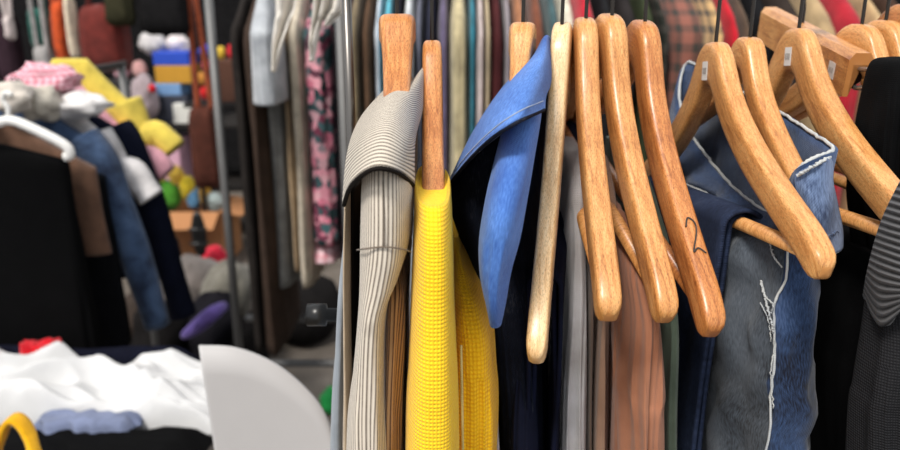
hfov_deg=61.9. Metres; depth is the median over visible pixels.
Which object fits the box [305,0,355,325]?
clothes rack
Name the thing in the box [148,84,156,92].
ball
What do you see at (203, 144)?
shoulder bag
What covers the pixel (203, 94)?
plush toy
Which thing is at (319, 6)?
cover
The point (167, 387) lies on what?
cloth
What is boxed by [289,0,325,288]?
coat
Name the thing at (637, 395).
garment
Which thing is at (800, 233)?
wooden hanger
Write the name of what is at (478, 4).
blouse
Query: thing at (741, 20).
jacket
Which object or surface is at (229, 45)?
plush toy
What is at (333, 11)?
flap
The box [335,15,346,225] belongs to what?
clothes rack
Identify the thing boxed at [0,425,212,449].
cloth
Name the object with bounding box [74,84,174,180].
shirt
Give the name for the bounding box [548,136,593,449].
garment
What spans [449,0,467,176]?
coat
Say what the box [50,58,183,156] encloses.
shirt
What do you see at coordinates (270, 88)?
shirt
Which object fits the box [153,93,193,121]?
storage box
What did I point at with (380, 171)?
jacket
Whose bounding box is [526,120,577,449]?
garment
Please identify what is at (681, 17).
shirt
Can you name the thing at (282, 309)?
garment
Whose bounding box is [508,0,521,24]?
jacket
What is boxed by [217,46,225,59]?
plush toy
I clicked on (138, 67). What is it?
plush toy
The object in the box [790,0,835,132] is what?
jumper
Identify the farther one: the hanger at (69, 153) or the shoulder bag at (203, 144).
the shoulder bag at (203, 144)
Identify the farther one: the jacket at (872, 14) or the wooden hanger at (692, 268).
the jacket at (872, 14)
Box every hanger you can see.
[0,90,75,161]
[379,0,415,96]
[422,0,444,189]
[508,0,536,81]
[526,0,573,363]
[565,0,678,322]
[566,0,621,320]
[572,0,725,336]
[644,0,835,278]
[700,0,802,178]
[757,0,873,96]
[768,0,899,235]
[779,0,889,188]
[793,0,899,174]
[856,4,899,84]
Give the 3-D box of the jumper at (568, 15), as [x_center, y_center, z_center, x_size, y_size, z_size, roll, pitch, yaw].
[0.302,-0.050,2.231,0.065,1.494,0.453,0,16,0]
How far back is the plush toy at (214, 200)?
4.80 m
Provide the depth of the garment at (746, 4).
1.90 m
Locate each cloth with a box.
[0,341,211,434]
[0,345,200,364]
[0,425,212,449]
[19,337,61,354]
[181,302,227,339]
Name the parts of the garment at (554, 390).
trouser leg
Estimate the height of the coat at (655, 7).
1.497 m
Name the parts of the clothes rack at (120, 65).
rail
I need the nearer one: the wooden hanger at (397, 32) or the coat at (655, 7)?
the wooden hanger at (397, 32)
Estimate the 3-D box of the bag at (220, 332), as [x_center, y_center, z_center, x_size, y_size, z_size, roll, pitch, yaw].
[-1.105,0.469,3.544,0.261,0.320,0.458,0,16,0]
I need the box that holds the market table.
[207,435,213,449]
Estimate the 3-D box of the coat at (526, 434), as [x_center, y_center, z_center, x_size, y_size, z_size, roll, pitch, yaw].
[0.095,0.138,0.801,0.053,0.612,0.347,3,17,11]
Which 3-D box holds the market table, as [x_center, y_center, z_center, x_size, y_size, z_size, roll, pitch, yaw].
[-1.125,0.807,1.749,1.250,0.700,0.615,0,16,0]
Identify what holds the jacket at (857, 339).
hanging from the wooden hanger at (798, 54)
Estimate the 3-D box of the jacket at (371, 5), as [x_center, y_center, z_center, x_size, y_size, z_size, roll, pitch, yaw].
[-0.204,-0.053,2.164,0.043,1.451,0.455,0,16,0]
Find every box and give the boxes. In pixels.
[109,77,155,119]
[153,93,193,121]
[155,64,199,82]
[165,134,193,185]
[170,196,243,255]
[218,58,234,101]
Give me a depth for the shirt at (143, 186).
2.15 m
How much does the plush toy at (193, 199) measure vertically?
0.148 m
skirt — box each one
[0,80,131,347]
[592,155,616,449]
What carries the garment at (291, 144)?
hanging from the clothes rack at (208, 4)
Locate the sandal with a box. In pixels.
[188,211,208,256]
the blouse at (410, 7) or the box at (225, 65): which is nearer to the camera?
the blouse at (410, 7)
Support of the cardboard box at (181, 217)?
on the floor
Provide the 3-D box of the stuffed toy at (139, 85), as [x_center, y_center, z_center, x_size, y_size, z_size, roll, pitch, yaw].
[-2.022,-0.834,4.963,0.172,0.339,0.184,0,16,0]
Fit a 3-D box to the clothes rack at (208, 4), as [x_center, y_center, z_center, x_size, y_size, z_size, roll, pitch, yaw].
[-0.360,0.025,2.510,0.820,1.739,0.500,0,16,0]
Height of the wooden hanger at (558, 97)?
0.325 m
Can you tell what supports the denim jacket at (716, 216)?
hanging from the wooden hanger at (800, 233)
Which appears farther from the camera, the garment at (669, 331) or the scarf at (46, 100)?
the scarf at (46, 100)
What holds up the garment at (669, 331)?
hanging from the wooden hanger at (692, 268)
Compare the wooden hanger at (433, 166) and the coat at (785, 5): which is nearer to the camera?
the wooden hanger at (433, 166)
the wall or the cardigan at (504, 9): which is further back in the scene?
the wall
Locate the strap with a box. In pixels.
[0,412,41,449]
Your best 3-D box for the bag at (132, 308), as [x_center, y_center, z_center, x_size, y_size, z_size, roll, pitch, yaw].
[-1.522,0.451,3.640,0.274,0.299,0.449,0,16,0]
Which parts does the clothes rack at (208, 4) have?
rail, rail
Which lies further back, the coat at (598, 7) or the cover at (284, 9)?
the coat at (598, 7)
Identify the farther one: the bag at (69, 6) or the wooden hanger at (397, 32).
the bag at (69, 6)
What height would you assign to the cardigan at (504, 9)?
1.458 m
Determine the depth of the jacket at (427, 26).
1.93 m
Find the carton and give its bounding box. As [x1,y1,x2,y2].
[172,103,190,123]
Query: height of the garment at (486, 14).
1.455 m
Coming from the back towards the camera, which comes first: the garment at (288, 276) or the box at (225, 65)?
the box at (225, 65)
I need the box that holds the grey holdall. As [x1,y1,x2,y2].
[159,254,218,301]
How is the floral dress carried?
hanging from the clothes rack at (208, 4)
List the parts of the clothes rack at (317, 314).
clamp knob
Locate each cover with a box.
[271,0,296,72]
[309,0,325,61]
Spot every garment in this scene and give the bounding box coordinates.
[176,237,181,256]
[243,0,300,355]
[268,0,300,288]
[285,19,300,271]
[482,0,490,111]
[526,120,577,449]
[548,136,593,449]
[604,136,678,449]
[608,200,665,449]
[739,0,772,65]
[846,56,899,249]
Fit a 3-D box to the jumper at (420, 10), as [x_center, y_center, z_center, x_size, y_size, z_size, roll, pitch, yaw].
[-0.080,-0.050,2.242,0.037,1.501,0.451,0,16,0]
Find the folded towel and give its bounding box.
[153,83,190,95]
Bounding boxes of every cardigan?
[405,166,498,449]
[437,0,449,177]
[497,0,509,449]
[712,0,738,47]
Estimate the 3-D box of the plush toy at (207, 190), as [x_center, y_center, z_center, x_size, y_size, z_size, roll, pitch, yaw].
[-1.576,-0.196,4.825,0.073,0.160,0.072,-13,21,-38]
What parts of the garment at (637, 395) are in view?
trouser leg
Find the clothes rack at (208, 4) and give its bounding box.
[204,0,335,366]
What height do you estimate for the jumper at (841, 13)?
1.450 m
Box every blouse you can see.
[5,61,85,94]
[59,90,114,120]
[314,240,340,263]
[405,0,415,305]
[475,0,483,124]
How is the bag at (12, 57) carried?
hanging from the pole
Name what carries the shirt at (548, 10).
hanging from the clothes rack at (338, 23)
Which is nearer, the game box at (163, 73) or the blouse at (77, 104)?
the blouse at (77, 104)
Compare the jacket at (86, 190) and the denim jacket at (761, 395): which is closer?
the denim jacket at (761, 395)
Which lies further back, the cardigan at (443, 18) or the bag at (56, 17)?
the bag at (56, 17)
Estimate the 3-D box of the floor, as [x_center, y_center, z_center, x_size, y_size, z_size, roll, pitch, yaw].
[0.000,1.042,2.186,14.000,0.001,9.600,0,16,0]
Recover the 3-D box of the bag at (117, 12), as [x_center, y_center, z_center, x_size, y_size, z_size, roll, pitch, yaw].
[-1.712,-1.176,3.873,0.156,0.287,0.128,0,16,0]
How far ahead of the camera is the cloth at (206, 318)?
3.15 m
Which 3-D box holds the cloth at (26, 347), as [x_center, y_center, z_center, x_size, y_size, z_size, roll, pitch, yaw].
[-1.019,0.325,1.870,0.115,0.082,0.078,0,16,0]
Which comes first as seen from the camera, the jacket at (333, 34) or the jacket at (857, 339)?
the jacket at (857, 339)
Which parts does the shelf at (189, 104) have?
leg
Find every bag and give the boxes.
[0,0,25,81]
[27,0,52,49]
[49,0,71,57]
[63,0,80,57]
[77,0,133,71]
[104,0,136,25]
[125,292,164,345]
[130,301,189,351]
[137,0,189,34]
[138,33,166,54]
[165,35,189,49]
[187,290,242,360]
[188,0,219,187]
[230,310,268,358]
[319,386,331,414]
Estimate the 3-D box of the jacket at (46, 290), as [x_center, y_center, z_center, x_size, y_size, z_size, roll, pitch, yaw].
[-1.169,0.011,1.880,0.498,0.712,0.077,0,16,0]
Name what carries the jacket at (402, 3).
hanging from the clothes rack at (338, 23)
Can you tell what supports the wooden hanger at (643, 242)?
hanging from the clothes rack at (317, 314)
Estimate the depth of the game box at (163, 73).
5.04 m
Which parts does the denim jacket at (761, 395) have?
hip panel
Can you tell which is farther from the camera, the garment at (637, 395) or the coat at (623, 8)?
the coat at (623, 8)
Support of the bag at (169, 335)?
on the floor
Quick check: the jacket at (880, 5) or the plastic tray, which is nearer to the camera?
the jacket at (880, 5)
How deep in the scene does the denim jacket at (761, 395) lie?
0.62 m
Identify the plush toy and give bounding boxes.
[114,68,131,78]
[132,60,146,77]
[160,180,181,211]
[167,165,184,184]
[179,176,194,200]
[186,187,200,209]
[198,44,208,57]
[198,72,204,85]
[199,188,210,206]
[200,86,206,99]
[206,192,221,211]
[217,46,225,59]
[227,44,230,58]
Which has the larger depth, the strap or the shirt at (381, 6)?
the shirt at (381, 6)
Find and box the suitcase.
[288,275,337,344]
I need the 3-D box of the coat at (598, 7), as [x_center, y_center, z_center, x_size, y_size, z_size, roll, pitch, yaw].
[0.393,-0.052,2.183,0.056,1.464,0.454,0,16,0]
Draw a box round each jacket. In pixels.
[0,76,169,330]
[0,125,111,255]
[0,143,102,348]
[87,116,195,319]
[230,0,266,351]
[332,23,343,258]
[342,68,423,449]
[362,0,377,109]
[399,0,405,13]
[425,0,437,40]
[450,35,551,449]
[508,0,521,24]
[525,0,543,49]
[570,0,592,20]
[629,0,652,162]
[649,177,762,449]
[669,60,843,449]
[727,0,748,90]
[810,181,899,449]
[839,0,880,209]
[870,0,896,14]
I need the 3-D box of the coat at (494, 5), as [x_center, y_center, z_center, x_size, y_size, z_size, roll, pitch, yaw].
[0.116,-0.053,2.165,0.049,1.451,0.452,0,16,0]
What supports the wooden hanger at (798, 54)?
hanging from the clothes rack at (317, 314)
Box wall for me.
[0,0,899,191]
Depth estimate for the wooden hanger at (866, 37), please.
0.71 m
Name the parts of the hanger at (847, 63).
steel rod, steel rod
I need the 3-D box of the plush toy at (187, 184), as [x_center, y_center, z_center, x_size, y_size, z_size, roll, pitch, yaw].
[-1.686,-0.234,4.810,0.105,0.167,0.094,0,16,0]
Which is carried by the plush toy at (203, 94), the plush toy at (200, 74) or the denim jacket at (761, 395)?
the plush toy at (200, 74)
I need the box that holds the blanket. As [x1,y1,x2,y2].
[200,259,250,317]
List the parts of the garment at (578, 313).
trouser leg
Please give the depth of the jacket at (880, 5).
1.97 m
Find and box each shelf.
[53,48,241,189]
[183,98,235,211]
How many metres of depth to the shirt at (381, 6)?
1.88 m
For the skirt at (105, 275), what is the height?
0.752 m
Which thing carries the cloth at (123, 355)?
on the market table
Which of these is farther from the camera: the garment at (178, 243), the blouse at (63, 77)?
the garment at (178, 243)
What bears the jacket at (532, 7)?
hanging from the clothes rack at (338, 23)
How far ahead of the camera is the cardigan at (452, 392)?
0.51 m
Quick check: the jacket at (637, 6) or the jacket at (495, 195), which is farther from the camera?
the jacket at (637, 6)
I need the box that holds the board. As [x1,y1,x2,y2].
[199,345,330,449]
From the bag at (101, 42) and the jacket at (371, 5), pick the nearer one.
the jacket at (371, 5)
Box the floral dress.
[303,2,340,245]
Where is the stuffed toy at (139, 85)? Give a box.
[131,73,159,119]
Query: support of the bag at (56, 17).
hanging from the pole
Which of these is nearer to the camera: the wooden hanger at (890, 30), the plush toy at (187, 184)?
the wooden hanger at (890, 30)
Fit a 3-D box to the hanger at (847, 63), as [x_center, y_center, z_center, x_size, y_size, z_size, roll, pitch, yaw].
[0.372,-0.213,0.743,0.026,0.150,0.346,1,17,4]
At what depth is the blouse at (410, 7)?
1.95 m
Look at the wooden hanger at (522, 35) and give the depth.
0.63 m
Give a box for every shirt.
[34,408,142,434]
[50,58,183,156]
[61,119,162,204]
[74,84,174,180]
[250,0,288,105]
[330,251,343,449]
[374,0,386,96]
[385,0,394,13]
[467,0,476,138]
[539,0,557,37]
[659,0,701,110]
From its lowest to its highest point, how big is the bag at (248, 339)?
0.275 m
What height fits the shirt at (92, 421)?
0.031 m
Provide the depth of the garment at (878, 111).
0.61 m
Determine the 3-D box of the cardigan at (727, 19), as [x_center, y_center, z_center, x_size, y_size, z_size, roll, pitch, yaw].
[0.709,-0.051,2.212,0.052,1.482,0.452,0,16,0]
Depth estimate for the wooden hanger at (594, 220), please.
0.60 m
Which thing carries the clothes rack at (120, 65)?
on the floor
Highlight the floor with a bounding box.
[122,192,341,425]
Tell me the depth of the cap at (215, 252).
4.46 m
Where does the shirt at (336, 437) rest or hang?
hanging from the clothes rack at (317, 314)
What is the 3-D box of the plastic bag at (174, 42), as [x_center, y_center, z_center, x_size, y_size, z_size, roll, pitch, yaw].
[-1.906,-1.263,5.254,0.198,0.169,0.141,0,16,0]
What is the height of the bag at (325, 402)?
0.077 m
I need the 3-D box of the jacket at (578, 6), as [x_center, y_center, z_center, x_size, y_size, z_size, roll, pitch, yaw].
[0.342,-0.052,2.172,0.067,1.456,0.452,0,16,0]
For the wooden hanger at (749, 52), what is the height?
0.237 m
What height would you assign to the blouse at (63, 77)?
0.103 m
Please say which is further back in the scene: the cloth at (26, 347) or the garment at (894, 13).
the cloth at (26, 347)
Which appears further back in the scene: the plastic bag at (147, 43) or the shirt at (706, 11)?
the plastic bag at (147, 43)
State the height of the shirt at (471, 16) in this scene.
1.478 m
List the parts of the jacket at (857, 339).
panel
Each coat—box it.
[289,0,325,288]
[352,0,366,123]
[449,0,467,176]
[488,0,501,102]
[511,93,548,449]
[589,0,609,145]
[607,0,634,99]
[648,0,667,81]
[761,0,797,86]
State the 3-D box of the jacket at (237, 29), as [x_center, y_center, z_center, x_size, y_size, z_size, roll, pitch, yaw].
[-0.612,-0.231,2.413,0.058,1.210,0.417,0,16,0]
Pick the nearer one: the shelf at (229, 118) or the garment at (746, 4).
the garment at (746, 4)
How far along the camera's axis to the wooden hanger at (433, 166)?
0.59 m
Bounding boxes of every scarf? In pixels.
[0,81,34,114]
[23,85,63,121]
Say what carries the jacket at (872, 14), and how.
hanging from the clothes rack at (338, 23)
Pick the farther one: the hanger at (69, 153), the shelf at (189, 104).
the shelf at (189, 104)
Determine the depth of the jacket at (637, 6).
1.96 m
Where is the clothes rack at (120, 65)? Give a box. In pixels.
[0,60,158,345]
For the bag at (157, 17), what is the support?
hanging from the pole
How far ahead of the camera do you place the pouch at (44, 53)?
3.92 m
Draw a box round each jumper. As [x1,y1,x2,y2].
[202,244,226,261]
[415,0,425,170]
[554,0,573,26]
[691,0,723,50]
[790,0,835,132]
[819,0,859,204]
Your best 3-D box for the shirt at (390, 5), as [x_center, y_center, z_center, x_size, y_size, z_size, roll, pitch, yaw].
[-0.154,-0.052,2.167,0.038,1.454,0.452,0,16,0]
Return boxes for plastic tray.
[153,50,197,64]
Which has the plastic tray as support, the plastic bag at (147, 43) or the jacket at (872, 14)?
the plastic bag at (147, 43)
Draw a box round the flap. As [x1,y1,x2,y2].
[323,0,341,26]
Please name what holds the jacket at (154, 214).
hanging from the clothes rack at (120, 65)
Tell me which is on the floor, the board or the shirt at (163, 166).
the board
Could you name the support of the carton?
on the shelf at (229, 118)

